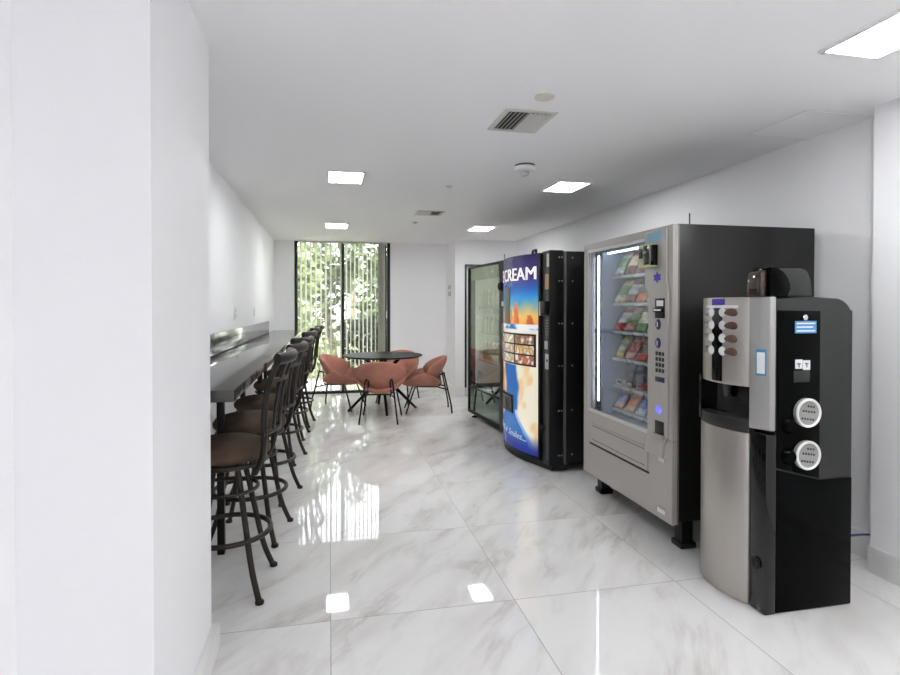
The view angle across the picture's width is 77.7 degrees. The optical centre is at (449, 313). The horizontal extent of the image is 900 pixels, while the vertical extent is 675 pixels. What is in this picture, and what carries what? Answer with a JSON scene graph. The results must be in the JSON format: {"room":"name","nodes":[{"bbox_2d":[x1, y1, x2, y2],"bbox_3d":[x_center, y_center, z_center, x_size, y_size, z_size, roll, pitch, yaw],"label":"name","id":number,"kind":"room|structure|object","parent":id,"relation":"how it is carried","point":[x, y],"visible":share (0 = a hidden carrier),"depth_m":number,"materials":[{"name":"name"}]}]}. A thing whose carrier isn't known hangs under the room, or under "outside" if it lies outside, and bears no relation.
{"room":"common room","nodes":[
{"label":"common room","id":0,"kind":"room"},
{"bbox_2d":[10,0,211,674],"bbox_3d":[-1.070,0.152,1.850,0.370,2.450,0.755,0,1,-12],"label":"wall pier","id":1,"kind":"object","parent":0,"point":[110,98],"visible":0.88,"depth_m":1.50,"materials":[{"name":"white paint"}]},
{"bbox_2d":[194,623,219,674],"bbox_3d":[-0.871,1.325,1.889,0.030,0.105,0.828,0,1,-12],"label":"baseboard","id":2,"kind":"object","parent":1,"relation":"attached to","point":[206,663],"visible":1,"depth_m":2.13,"materials":[{"name":"white"}]},
{"bbox_2d":[0,0,274,674],"bbox_3d":[-1.506,0.140,2.848,0.140,2.450,12.200,0,1,-12],"label":"wall","id":3,"kind":"structure","parent":0,"point":[7,462],"depth_m":1.45,"materials":[{"name":"white paint"}]},
{"bbox_2d":[234,306,236,319],"bbox_3d":[-1.960,-0.007,5.111,0.010,0.120,0.080,0,1,-12],"label":"outlet","id":4,"kind":"object","parent":3,"relation":"attached to","point":[235,307],"visible":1,"depth_m":5.09,"materials":[{"name":"white plastic"}]},
{"bbox_2d":[210,321,268,356],"bbox_3d":[-1.945,0.211,5.074,0.020,0.157,5.615,0,1,-12],"label":"backsplash","id":5,"kind":"structure","parent":3,"relation":"attached to","point":[222,341],"depth_m":4.95,"materials":[{"name":"grey stone"}]},
{"bbox_2d":[274,240,294,351],"bbox_3d":[-2.680,0.066,8.896,0.405,2.450,0.120,0,1,-12],"label":"wall","id":6,"kind":"structure","parent":0,"point":[284,303],"depth_m":8.84,"materials":[{"name":"white paint"}]},
{"bbox_2d":[390,243,445,381],"bbox_3d":[-0.539,0.061,9.359,0.935,2.450,0.120,0,1,-12],"label":"wall","id":7,"kind":"structure","parent":0,"point":[417,271],"depth_m":9.30,"materials":[{"name":"white paint"}]},
{"bbox_2d":[294,241,389,394],"bbox_3d":[-1.735,0.064,9.082,1.520,2.450,0.095,0,1,-12],"label":"window","id":8,"kind":"structure","parent":7,"relation":"in","point":[387,248],"depth_m":9.04,"materials":[{"name":"black metal"}]},
{"bbox_2d":[298,240,386,391],"bbox_3d":[-1.712,0.041,8.988,1.405,2.399,0.083,0,1,-12],"label":"vertical blind","id":9,"kind":"object","parent":8,"relation":"attached to","point":[381,245],"visible":0.84,"depth_m":8.99,"materials":[{"name":"grey fabric"}]},
{"bbox_2d":[395,382,444,391],"bbox_3d":[-0.529,1.214,9.305,0.907,0.145,0.018,0,1,-12],"label":"baseboard","id":10,"kind":"structure","parent":7,"relation":"attached to","point":[403,388],"depth_m":9.31,"materials":[{"name":"white"}]},
{"bbox_2d":[446,240,516,395],"bbox_3d":[0.485,0.062,9.223,1.010,2.450,0.820,0,1,-12],"label":"wall","id":11,"kind":"structure","parent":0,"point":[459,253],"depth_m":8.78,"materials":[{"name":"white paint"}]},
{"bbox_2d":[445,383,462,396],"bbox_3d":[0.061,1.217,9.075,0.148,0.145,0.718,0,1,-12],"label":"baseboard","id":12,"kind":"structure","parent":11,"relation":"attached to","point":[454,391],"depth_m":8.73,"materials":[{"name":"white"}]},
{"bbox_2d":[465,264,472,393],"bbox_3d":[0.604,0.250,8.877,0.784,2.044,0.110,0,1,-12],"label":"door","id":13,"kind":"structure","parent":11,"relation":"in","point":[466,266],"depth_m":8.75,"materials":[{"name":"white"}]},
{"bbox_2d":[188,0,899,243],"bbox_3d":[0.374,-1.164,3.198,4.170,0.150,12.520,0,1,-12],"label":"ceiling","id":14,"kind":"structure","parent":0,"point":[652,96],"depth_m":2.79,"materials":[{"name":"white paint"}]},
{"bbox_2d":[325,223,348,228],"bbox_3d":[-1.459,-1.133,7.201,0.300,0.010,0.410,0,1,-12],"label":"recessed light","id":15,"kind":"object","parent":14,"relation":"in","point":[327,225],"visible":1,"depth_m":7.15,"materials":[{"name":"white plastic"}]},
{"bbox_2d":[326,224,346,227],"bbox_3d":[-1.459,-1.134,7.201,0.260,0.007,0.370,0,1,-12],"label":"diffuser","id":16,"kind":"object","parent":15,"relation":"attached to","point":[327,225],"depth_m":7.19,"materials":[{"name":"white plastic"}]},
{"bbox_2d":[327,170,365,183],"bbox_3d":[-0.841,-1.100,4.511,0.300,0.010,0.410,0,1,-12],"label":"recessed light","id":17,"kind":"object","parent":14,"relation":"in","point":[333,176],"visible":1,"depth_m":4.49,"materials":[{"name":"white plastic"}]},
{"bbox_2d":[414,210,444,215],"bbox_3d":[-0.231,-1.117,6.229,0.300,0.018,0.300,0,1,-12],"label":"ceiling vent","id":18,"kind":"object","parent":14,"relation":"in","point":[419,212],"visible":1,"depth_m":6.21,"materials":[{"name":"grey metal"}]},
{"bbox_2d":[467,226,495,230],"bbox_3d":[0.417,-1.136,7.464,0.300,0.010,0.410,0,1,-12],"label":"recessed light","id":19,"kind":"object","parent":14,"relation":"in","point":[474,228],"visible":1,"depth_m":7.42,"materials":[{"name":"white plastic"}]},
{"bbox_2d":[469,227,493,230],"bbox_3d":[0.417,-1.137,7.464,0.260,0.007,0.370,0,1,-12],"label":"diffuser","id":20,"kind":"object","parent":19,"relation":"attached to","point":[472,228],"depth_m":7.42,"materials":[{"name":"white plastic"}]},
{"bbox_2d":[487,108,557,132],"bbox_3d":[0.402,-1.080,3.154,0.295,0.017,0.360,0,1,-12],"label":"ceiling vent","id":21,"kind":"object","parent":14,"relation":"in","point":[510,119],"visible":1,"depth_m":3.13,"materials":[{"name":"grey metal"}]},
{"bbox_2d":[514,163,535,176],"bbox_3d":[0.554,-1.059,4.139,0.156,0.081,0.156,0,1,-12],"label":"smoke detector","id":22,"kind":"object","parent":14,"relation":"attached to","point":[524,169],"visible":1,"depth_m":4.09,"materials":[{"name":"grey plastic"}]},
{"bbox_2d":[535,93,554,101],"bbox_3d":[0.473,-1.080,2.791,0.100,0.009,0.100,0,1,-12],"label":"disc","id":23,"kind":"object","parent":14,"relation":"attached to","point":[542,97],"visible":1,"depth_m":2.78,"materials":[{"name":"white plastic"}]},
{"bbox_2d":[541,181,592,192],"bbox_3d":[1.010,-1.104,4.871,0.300,0.010,0.410,0,1,-12],"label":"recessed light","id":24,"kind":"object","parent":14,"relation":"in","point":[560,186],"visible":1,"depth_m":4.83,"materials":[{"name":"white plastic"}]},
{"bbox_2d":[545,182,586,191],"bbox_3d":[1.010,-1.105,4.871,0.260,0.007,0.370,0,1,-12],"label":"diffuser","id":25,"kind":"object","parent":24,"relation":"attached to","point":[558,186],"depth_m":4.84,"materials":[{"name":"white plastic"}]},
{"bbox_2d":[747,110,871,139],"bbox_3d":[2.064,-1.087,3.240,0.430,0.005,0.435,0,1,-12],"label":"access panel","id":26,"kind":"object","parent":14,"relation":"attached to","point":[807,124],"visible":1,"depth_m":3.22,"materials":[{"name":"white paint"}]},
{"bbox_2d":[817,9,899,60],"bbox_3d":[1.700,-1.071,2.130,0.300,0.010,0.410,0,1,-12],"label":"recessed light","id":27,"kind":"object","parent":14,"relation":"in","point":[880,39],"visible":1,"depth_m":2.20,"materials":[{"name":"white plastic"}]},
{"bbox_2d":[211,390,899,674],"bbox_3d":[0.374,1.401,3.229,4.170,0.080,12.520,0,1,-12],"label":"floor","id":28,"kind":"structure","parent":0,"point":[419,545],"depth_m":2.84,"materials":[{"name":"stone"}]},
{"bbox_2d":[211,347,297,605],"bbox_3d":[-1.058,0.774,2.800,0.573,1.182,0.450,0,1,-8],"label":"bar stool","id":29,"kind":"object","parent":28,"relation":"on","point":[230,452],"visible":0.73,"depth_m":2.69,"materials":[{"name":"black metal"}]},
{"bbox_2d":[210,321,302,554],"bbox_3d":[-1.837,0.730,5.564,0.436,1.205,6.515,0,1,-12],"label":"countertop","id":30,"kind":"structure","parent":28,"relation":"on","point":[240,356],"depth_m":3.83,"materials":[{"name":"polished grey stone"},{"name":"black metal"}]},
{"bbox_2d":[211,340,308,547],"bbox_3d":[-1.167,0.766,3.441,0.573,1.183,0.450,0,1,-3],"label":"bar stool","id":31,"kind":"object","parent":28,"relation":"on","point":[248,421],"visible":0.61,"depth_m":3.34,"materials":[{"name":"brown metal"}]},
{"bbox_2d":[226,335,313,506],"bbox_3d":[-1.305,0.758,4.120,0.573,1.183,0.450,0,1,4],"label":"bar stool","id":32,"kind":"object","parent":28,"relation":"on","point":[249,402],"visible":0.47,"depth_m":4.05,"materials":[{"name":"brown metal"}]},
{"bbox_2d":[249,330,317,466],"bbox_3d":[-1.507,0.746,5.103,0.573,1.183,0.450,0,1,0],"label":"bar stool","id":33,"kind":"object","parent":28,"relation":"on","point":[261,386],"visible":0.37,"depth_m":5.01,"materials":[{"name":"brown metal"}]},
{"bbox_2d":[266,326,319,440],"bbox_3d":[-1.689,0.735,6.022,0.573,1.182,0.450,0,1,-6],"label":"bar stool","id":34,"kind":"object","parent":28,"relation":"on","point":[316,328],"visible":0.28,"depth_m":5.95,"materials":[{"name":"brown metal"}]},
{"bbox_2d":[278,325,324,427],"bbox_3d":[-1.787,0.727,6.663,0.573,1.183,0.450,0,1,-4],"label":"bar stool","id":35,"kind":"object","parent":28,"relation":"on","point":[322,327],"visible":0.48,"depth_m":6.66,"materials":[{"name":"brown metal"}]},
{"bbox_2d":[310,354,363,411],"bbox_3d":[-1.526,0.933,7.735,0.665,0.748,0.642,0,1,14],"label":"shell chair","id":36,"kind":"object","parent":28,"relation":"on","point":[338,371],"visible":0.95,"depth_m":7.63,"materials":[{"name":"pink fabric"}]},
{"bbox_2d":[355,362,405,424],"bbox_3d":[-0.863,0.943,6.949,0.642,0.748,0.665,0,1,-2],"label":"shell chair","id":37,"kind":"object","parent":28,"relation":"on","point":[377,378],"visible":1,"depth_m":6.76,"materials":[{"name":"pink fabric"}]},
{"bbox_2d":[343,352,421,415],"bbox_3d":[-0.915,0.936,7.621,1.080,0.758,1.080,0,1,-12],"label":"dining table","id":38,"kind":"object","parent":28,"relation":"on","point":[367,356],"visible":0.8,"depth_m":7.49,"materials":[{"name":"black"}]},
{"bbox_2d":[375,350,418,404],"bbox_3d":[-0.774,0.926,8.319,0.642,0.748,0.665,0,1,13],"label":"shell chair","id":39,"kind":"object","parent":28,"relation":"on","point":[410,365],"visible":0.27,"depth_m":8.35,"materials":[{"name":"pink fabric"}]},
{"bbox_2d":[402,355,452,414],"bbox_3d":[-0.321,0.936,7.534,0.665,0.748,0.642,0,1,-6],"label":"shell chair","id":40,"kind":"object","parent":28,"relation":"on","point":[429,375],"visible":0.98,"depth_m":7.36,"materials":[{"name":"pink fabric"}]},
{"bbox_2d":[468,254,504,430],"bbox_3d":[0.797,0.331,6.667,0.920,1.974,1.290,0,1,-17],"label":"machine","id":41,"kind":"object","parent":28,"relation":"on","point":[485,377],"visible":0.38,"depth_m":7.13,"materials":[{"name":"black metal"}]},
{"bbox_2d":[483,288,487,306],"bbox_3d":[0.459,-0.206,7.054,0.084,0.237,0.084,0,1,-12],"label":"bottle","id":42,"kind":"object","parent":41,"relation":"on","point":[485,294],"visible":0.77,"depth_m":7.02,"materials":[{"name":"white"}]},
{"bbox_2d":[483,314,487,332],"bbox_3d":[0.459,0.124,7.058,0.084,0.237,0.084,0,1,-12],"label":"bottle","id":43,"kind":"object","parent":41,"relation":"on","point":[486,315],"visible":0.8,"depth_m":7.03,"materials":[{"name":"grey plastic"}]},
{"bbox_2d":[483,340,488,358],"bbox_3d":[0.459,0.454,7.062,0.084,0.237,0.084,0,1,-12],"label":"bottle","id":44,"kind":"object","parent":41,"relation":"on","point":[486,345],"visible":0.85,"depth_m":7.03,"materials":[{"name":"beige"}]},
{"bbox_2d":[477,358,499,365],"bbox_3d":[0.826,0.587,6.765,0.690,0.020,1.015,0,1,-17],"label":"shelf","id":45,"kind":"object","parent":41,"relation":"attached to","point":[479,360],"depth_m":6.89,"materials":[{"name":"grey"}]},
{"bbox_2d":[477,333,499,336],"bbox_3d":[0.826,0.257,6.761,0.690,0.020,1.015,0,1,-17],"label":"shelf","id":46,"kind":"object","parent":41,"relation":"attached to","point":[478,334],"depth_m":6.95,"materials":[{"name":"grey"}]},
{"bbox_2d":[477,307,499,308],"bbox_3d":[0.826,-0.073,6.757,0.690,0.020,1.015,0,1,-17],"label":"shelf","id":47,"kind":"object","parent":41,"relation":"attached to","point":[477,307],"depth_m":6.76,"materials":[{"name":"grey"}]},
{"bbox_2d":[487,314,492,333],"bbox_3d":[0.501,0.126,6.919,0.084,0.237,0.084,0,1,-12],"label":"bottle","id":48,"kind":"object","parent":41,"relation":"on","point":[490,319],"visible":0.8,"depth_m":6.89,"materials":[{"name":"grey"}]},
{"bbox_2d":[487,288,492,306],"bbox_3d":[0.501,-0.204,6.915,0.084,0.237,0.084,0,1,-12],"label":"bottle","id":49,"kind":"object","parent":41,"relation":"on","point":[490,292],"visible":0.79,"depth_m":6.88,"materials":[{"name":"white"}]},
{"bbox_2d":[487,341,492,359],"bbox_3d":[0.501,0.455,6.923,0.084,0.237,0.084,0,1,-12],"label":"bottle","id":50,"kind":"object","parent":41,"relation":"on","point":[490,346],"visible":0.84,"depth_m":6.89,"materials":[{"name":"beige"}]},
{"bbox_2d":[491,287,496,306],"bbox_3d":[0.543,-0.203,6.776,0.084,0.237,0.084,0,1,-12],"label":"bottle","id":51,"kind":"object","parent":41,"relation":"on","point":[493,296],"visible":0.84,"depth_m":6.75,"materials":[{"name":"white"}]},
{"bbox_2d":[491,342,496,361],"bbox_3d":[0.543,0.457,6.785,0.084,0.237,0.084,0,1,-12],"label":"bottle","id":52,"kind":"object","parent":41,"relation":"on","point":[493,351],"visible":0.8,"depth_m":6.75,"materials":[{"name":"beige"}]},
{"bbox_2d":[491,315,496,333],"bbox_3d":[0.543,0.127,6.780,0.084,0.237,0.084,0,1,-12],"label":"bottle","id":53,"kind":"object","parent":41,"relation":"on","point":[493,323],"visible":0.79,"depth_m":6.75,"materials":[{"name":"grey"}]},
{"bbox_2d":[496,342,499,362],"bbox_3d":[0.585,0.459,6.646,0.084,0.237,0.084,0,1,-12],"label":"bottle","id":54,"kind":"object","parent":41,"relation":"on","point":[498,347],"visible":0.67,"depth_m":6.61,"materials":[{"name":"beige"}]},
{"bbox_2d":[496,315,499,334],"bbox_3d":[0.585,0.129,6.642,0.084,0.237,0.084,0,1,-12],"label":"bottle","id":55,"kind":"object","parent":41,"relation":"on","point":[498,319],"visible":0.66,"depth_m":6.61,"materials":[{"name":"grey"}]},
{"bbox_2d":[496,290,499,306],"bbox_3d":[0.585,-0.201,6.638,0.084,0.237,0.084,0,1,-12],"label":"bottle","id":56,"kind":"object","parent":41,"relation":"on","point":[498,291],"visible":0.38,"depth_m":6.60,"materials":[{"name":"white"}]},
{"bbox_2d":[502,249,583,470],"bbox_3d":[1.154,0.376,5.378,1.192,1.915,1.185,0,1,-12],"label":"machine","id":57,"kind":"object","parent":28,"relation":"on","point":[543,391],"visible":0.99,"depth_m":4.81,"materials":[{"name":"black"}]},
{"bbox_2d":[584,213,814,548],"bbox_3d":[1.581,0.383,3.808,1.041,1.939,1.125,0,1,-12],"label":"machine","id":58,"kind":"object","parent":28,"relation":"on","point":[654,461],"visible":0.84,"depth_m":3.29,"materials":[{"name":"black metal"}]},
{"bbox_2d":[616,378,625,384],"bbox_3d":[1.242,0.493,4.061,0.027,0.042,0.100,0,1,-12],"label":"bar","id":59,"kind":"object","parent":58,"relation":"on","point":[618,381],"visible":1,"depth_m":4.04,"materials":[{"name":"grey plastic"}]},
{"bbox_2d":[615,390,632,408],"bbox_3d":[1.268,0.617,4.068,0.117,0.135,0.100,0,1,-12],"label":"snack bag","id":60,"kind":"object","parent":58,"relation":"on","point":[621,402],"visible":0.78,"depth_m":4.03,"materials":[{"name":"blue plastic"}]},
{"bbox_2d":[616,336,632,357],"bbox_3d":[1.268,0.240,4.064,0.118,0.153,0.075,0,1,-12],"label":"snack bag","id":61,"kind":"object","parent":58,"relation":"on","point":[621,351],"visible":0.97,"depth_m":4.04,"materials":[{"name":"yellow plastic"}]},
{"bbox_2d":[615,253,633,275],"bbox_3d":[1.269,-0.358,4.056,0.118,0.161,0.100,0,1,-12],"label":"snack bag","id":62,"kind":"object","parent":58,"relation":"on","point":[621,269],"visible":0.78,"depth_m":4.02,"materials":[{"name":"green plastic"}]},
{"bbox_2d":[615,280,634,302],"bbox_3d":[1.272,-0.161,4.059,0.123,0.159,0.100,0,1,-12],"label":"snack bag","id":63,"kind":"object","parent":58,"relation":"on","point":[621,296],"visible":0.8,"depth_m":4.02,"materials":[{"name":"green plastic"}]},
{"bbox_2d":[615,308,635,330],"bbox_3d":[1.276,0.038,4.063,0.132,0.166,0.100,0,1,-12],"label":"snack bag","id":64,"kind":"object","parent":58,"relation":"on","point":[621,325],"visible":0.84,"depth_m":4.03,"materials":[{"name":"red plastic"}]},
{"bbox_2d":[612,383,647,394],"bbox_3d":[1.556,0.527,3.832,0.580,0.016,0.728,0,1,-12],"label":"shelf","id":65,"kind":"object","parent":58,"relation":"attached to","point":[614,385],"depth_m":3.92,"materials":[{"name":"grey metal"}]},
{"bbox_2d":[612,357,647,364],"bbox_3d":[1.556,0.329,3.829,0.580,0.016,0.728,0,1,-12],"label":"shelf","id":66,"kind":"object","parent":58,"relation":"attached to","point":[614,359],"depth_m":3.92,"materials":[{"name":"grey metal"}]},
{"bbox_2d":[612,330,647,334],"bbox_3d":[1.556,0.134,3.827,0.580,0.016,0.728,0,1,-12],"label":"shelf","id":67,"kind":"object","parent":58,"relation":"attached to","point":[614,332],"depth_m":3.94,"materials":[{"name":"grey metal"}]},
{"bbox_2d":[626,381,635,387],"bbox_3d":[1.272,0.495,3.924,0.027,0.042,0.100,0,1,-12],"label":"bar","id":68,"kind":"object","parent":58,"relation":"on","point":[631,384],"visible":1,"depth_m":3.91,"materials":[{"name":"beige plastic"}]},
{"bbox_2d":[614,406,647,419],"bbox_3d":[1.556,0.697,3.834,0.580,0.016,0.728,0,1,-12],"label":"shelf","id":69,"kind":"object","parent":58,"relation":"attached to","point":[616,409],"depth_m":3.89,"materials":[{"name":"grey metal"}]},
{"bbox_2d":[625,251,638,274],"bbox_3d":[1.298,-0.359,3.919,0.117,0.167,0.100,0,1,-12],"label":"snack bag","id":70,"kind":"object","parent":58,"relation":"on","point":[632,266],"visible":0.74,"depth_m":3.89,"materials":[{"name":"beige plastic"}]},
{"bbox_2d":[619,273,644,278],"bbox_3d":[1.556,-0.265,3.822,0.580,0.016,0.728,0,1,-12],"label":"shelf","id":71,"kind":"object","parent":58,"relation":"attached to","point":[639,275],"depth_m":3.93,"materials":[{"name":"grey"}]},
{"bbox_2d":[625,280,644,301],"bbox_3d":[1.298,-0.160,3.922,0.117,0.159,0.100,0,1,-12],"label":"snack bag","id":72,"kind":"object","parent":58,"relation":"on","point":[632,294],"visible":0.93,"depth_m":3.89,"materials":[{"name":"white plastic"}]},
{"bbox_2d":[625,308,644,331],"bbox_3d":[1.301,0.040,3.925,0.123,0.166,0.100,0,1,-12],"label":"snack bag","id":73,"kind":"object","parent":58,"relation":"on","point":[631,325],"visible":0.8,"depth_m":3.89,"materials":[{"name":"plastic"}]},
{"bbox_2d":[625,393,644,412],"bbox_3d":[1.299,0.622,3.932,0.119,0.128,0.100,0,1,-12],"label":"snack bag","id":74,"kind":"object","parent":58,"relation":"on","point":[631,406],"visible":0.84,"depth_m":3.90,"materials":[{"name":"orange plastic"}]},
{"bbox_2d":[625,336,645,359],"bbox_3d":[1.305,0.240,3.928,0.130,0.156,0.100,0,1,-12],"label":"snack bag","id":75,"kind":"object","parent":58,"relation":"on","point":[632,352],"visible":0.85,"depth_m":3.89,"materials":[{"name":"red plastic"}]},
{"bbox_2d":[636,265,644,273],"bbox_3d":[1.330,-0.357,3.783,0.122,0.165,0.100,0,1,-12],"label":"snack bag","id":76,"kind":"object","parent":58,"relation":"on","point":[638,270],"visible":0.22,"depth_m":3.76,"materials":[{"name":"plastic"}]},
{"bbox_2d":[635,396,647,416],"bbox_3d":[1.331,0.619,3.795,0.123,0.137,0.100,0,1,-12],"label":"snack bag","id":77,"kind":"object","parent":58,"relation":"on","point":[642,410],"visible":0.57,"depth_m":3.77,"materials":[{"name":"blue plastic"}]},
{"bbox_2d":[636,307,647,332],"bbox_3d":[1.327,0.038,3.787,0.117,0.173,0.100,0,1,-12],"label":"snack bag","id":78,"kind":"object","parent":58,"relation":"on","point":[642,326],"visible":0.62,"depth_m":3.76,"materials":[{"name":"green plastic"}]},
{"bbox_2d":[636,339,647,361],"bbox_3d":[1.332,0.243,3.791,0.126,0.154,0.100,0,1,-12],"label":"snack bag","id":79,"kind":"object","parent":58,"relation":"on","point":[642,356],"visible":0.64,"depth_m":3.76,"materials":[{"name":"red plastic"}]},
{"bbox_2d":[637,383,646,390],"bbox_3d":[1.301,0.497,3.787,0.027,0.042,0.100,0,1,-12],"label":"bar","id":80,"kind":"object","parent":58,"relation":"on","point":[640,386],"visible":1,"depth_m":3.77,"materials":[{"name":"red plastic"}]},
{"bbox_2d":[636,284,648,301],"bbox_3d":[1.335,-0.161,3.786,0.130,0.166,0.100,0,1,-12],"label":"snack bag","id":81,"kind":"object","parent":58,"relation":"on","point":[643,295],"visible":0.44,"depth_m":3.75,"materials":[{"name":"orange plastic"}]},
{"bbox_2d":[655,420,663,435],"bbox_3d":[1.221,0.665,3.260,0.003,0.080,0.090,0,1,-12],"label":"coin return","id":82,"kind":"object","parent":58,"relation":"on","point":[659,424],"depth_m":3.26,"materials":[{"name":"black plastic"}]},
{"bbox_2d":[699,266,869,614],"bbox_3d":[1.832,0.572,2.823,1.039,1.586,0.470,0,1,-12],"label":"coffee machine","id":83,"kind":"object","parent":28,"relation":"on","point":[775,382],"visible":0.98,"depth_m":2.59,"materials":[{"name":"black plastic"}]},
{"bbox_2d":[701,408,754,432],"bbox_3d":[1.357,0.528,2.783,0.083,0.060,0.344,0,1,-12],"label":"tray","id":84,"kind":"object","parent":83,"relation":"on","point":[724,420],"depth_m":2.73,"materials":[{"name":"black plastic"}]},
{"bbox_2d":[517,116,873,532],"bbox_3d":[1.685,0.098,6.306,0.100,2.450,6.790,0,1,-12],"label":"wall","id":85,"kind":"structure","parent":0,"point":[823,183],"depth_m":3.43,"materials":[{"name":"white paint"}]},
{"bbox_2d":[851,526,869,558],"bbox_3d":[1.701,1.255,5.965,0.018,0.145,6.090,0,1,-12],"label":"baseboard","id":86,"kind":"structure","parent":85,"relation":"attached to","point":[859,544],"depth_m":3.14,"materials":[{"name":"white"}]},
{"bbox_2d":[870,98,899,557],"bbox_3d":[2.911,0.171,0.331,0.230,2.450,5.410,0,1,-12],"label":"wall pier","id":87,"kind":"object","parent":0,"point":[885,395],"visible":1,"depth_m":2.87,"materials":[{"name":"white paint"}]},
{"bbox_2d":[867,545,899,586],"bbox_3d":[2.790,1.326,0.318,0.018,0.140,5.410,0,1,-12],"label":"baseboard","id":88,"kind":"object","parent":87,"relation":"attached to","point":[882,564],"visible":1,"depth_m":2.87,"materials":[{"name":"white paint"}]},
{"label":"outside","id":89,"kind":"structure","parent":0,"visible":0},
{"bbox_2d":[298,321,373,389],"bbox_3d":[-7.333,1.086,33.894,50.000,0.080,50.675,0,1,-12],"label":"ground","id":90,"kind":"structure","parent":89,"point":[338,322],"depth_m":20.65,"materials":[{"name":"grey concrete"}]},
{"bbox_2d":[298,242,332,337],"bbox_3d":[-3.543,-0.530,12.507,1.703,3.676,1.991,0,1,25],"label":"tree","id":91,"kind":"object","parent":90,"relation":"on","point":[303,245],"visible":0.16,"depth_m":12.46,"materials":[{"name":"green plant"}]},
{"bbox_2d":[298,243,366,356],"bbox_3d":[-3.187,-0.690,14.785,2.876,3.976,2.777,1,1,41],"label":"tree","id":92,"kind":"object","parent":90,"relation":"on","point":[313,244],"visible":0.24,"depth_m":14.71,"materials":[{"name":"green plant"}]},
{"bbox_2d":[317,243,373,339],"bbox_3d":[-3.836,-1.356,21.957,3.038,5.097,3.202,1,1,38],"label":"tree","id":93,"kind":"object","parent":90,"relation":"on","point":[360,278],"visible":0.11,"depth_m":21.66,"materials":[{"name":"green plant"}]},
{"bbox_2d":[345,318,377,367],"bbox_3d":[-1.261,0.715,12.624,2.444,1.245,0.836,0,1,-12],"label":"hedge","id":94,"kind":"object","parent":90,"relation":"on","point":[348,320],"visible":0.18,"depth_m":12.30,"materials":[{"name":"green plant"}]},
{"bbox_2d":[337,244,386,339],"bbox_3d":[-1.804,-0.491,14.229,2.077,3.563,2.242,0,1,-12],"label":"tree","id":95,"kind":"object","parent":90,"relation":"on","point":[356,245],"visible":0.29,"depth_m":13.88,"materials":[{"name":"green plant"}]},
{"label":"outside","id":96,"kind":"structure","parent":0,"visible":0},
{"bbox_2d":[303,356,339,390],"bbox_3d":[-5.529,1.255,16.142,4.396,0.014,15.648,0,1,-26],"label":"path","id":97,"kind":"structure","parent":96,"point":[308,379],"depth_m":10.29,"materials":[{"name":"white concrete"}]},
{"bbox_2d":[308,326,351,377],"bbox_3d":[-2.721,0.771,11.642,1.569,1.097,1.840,1,1,43],"label":"shrub","id":98,"kind":"object","parent":97,"relation":"on","point":[323,342],"visible":0.14,"depth_m":11.45,"materials":[{"name":"green plant"}]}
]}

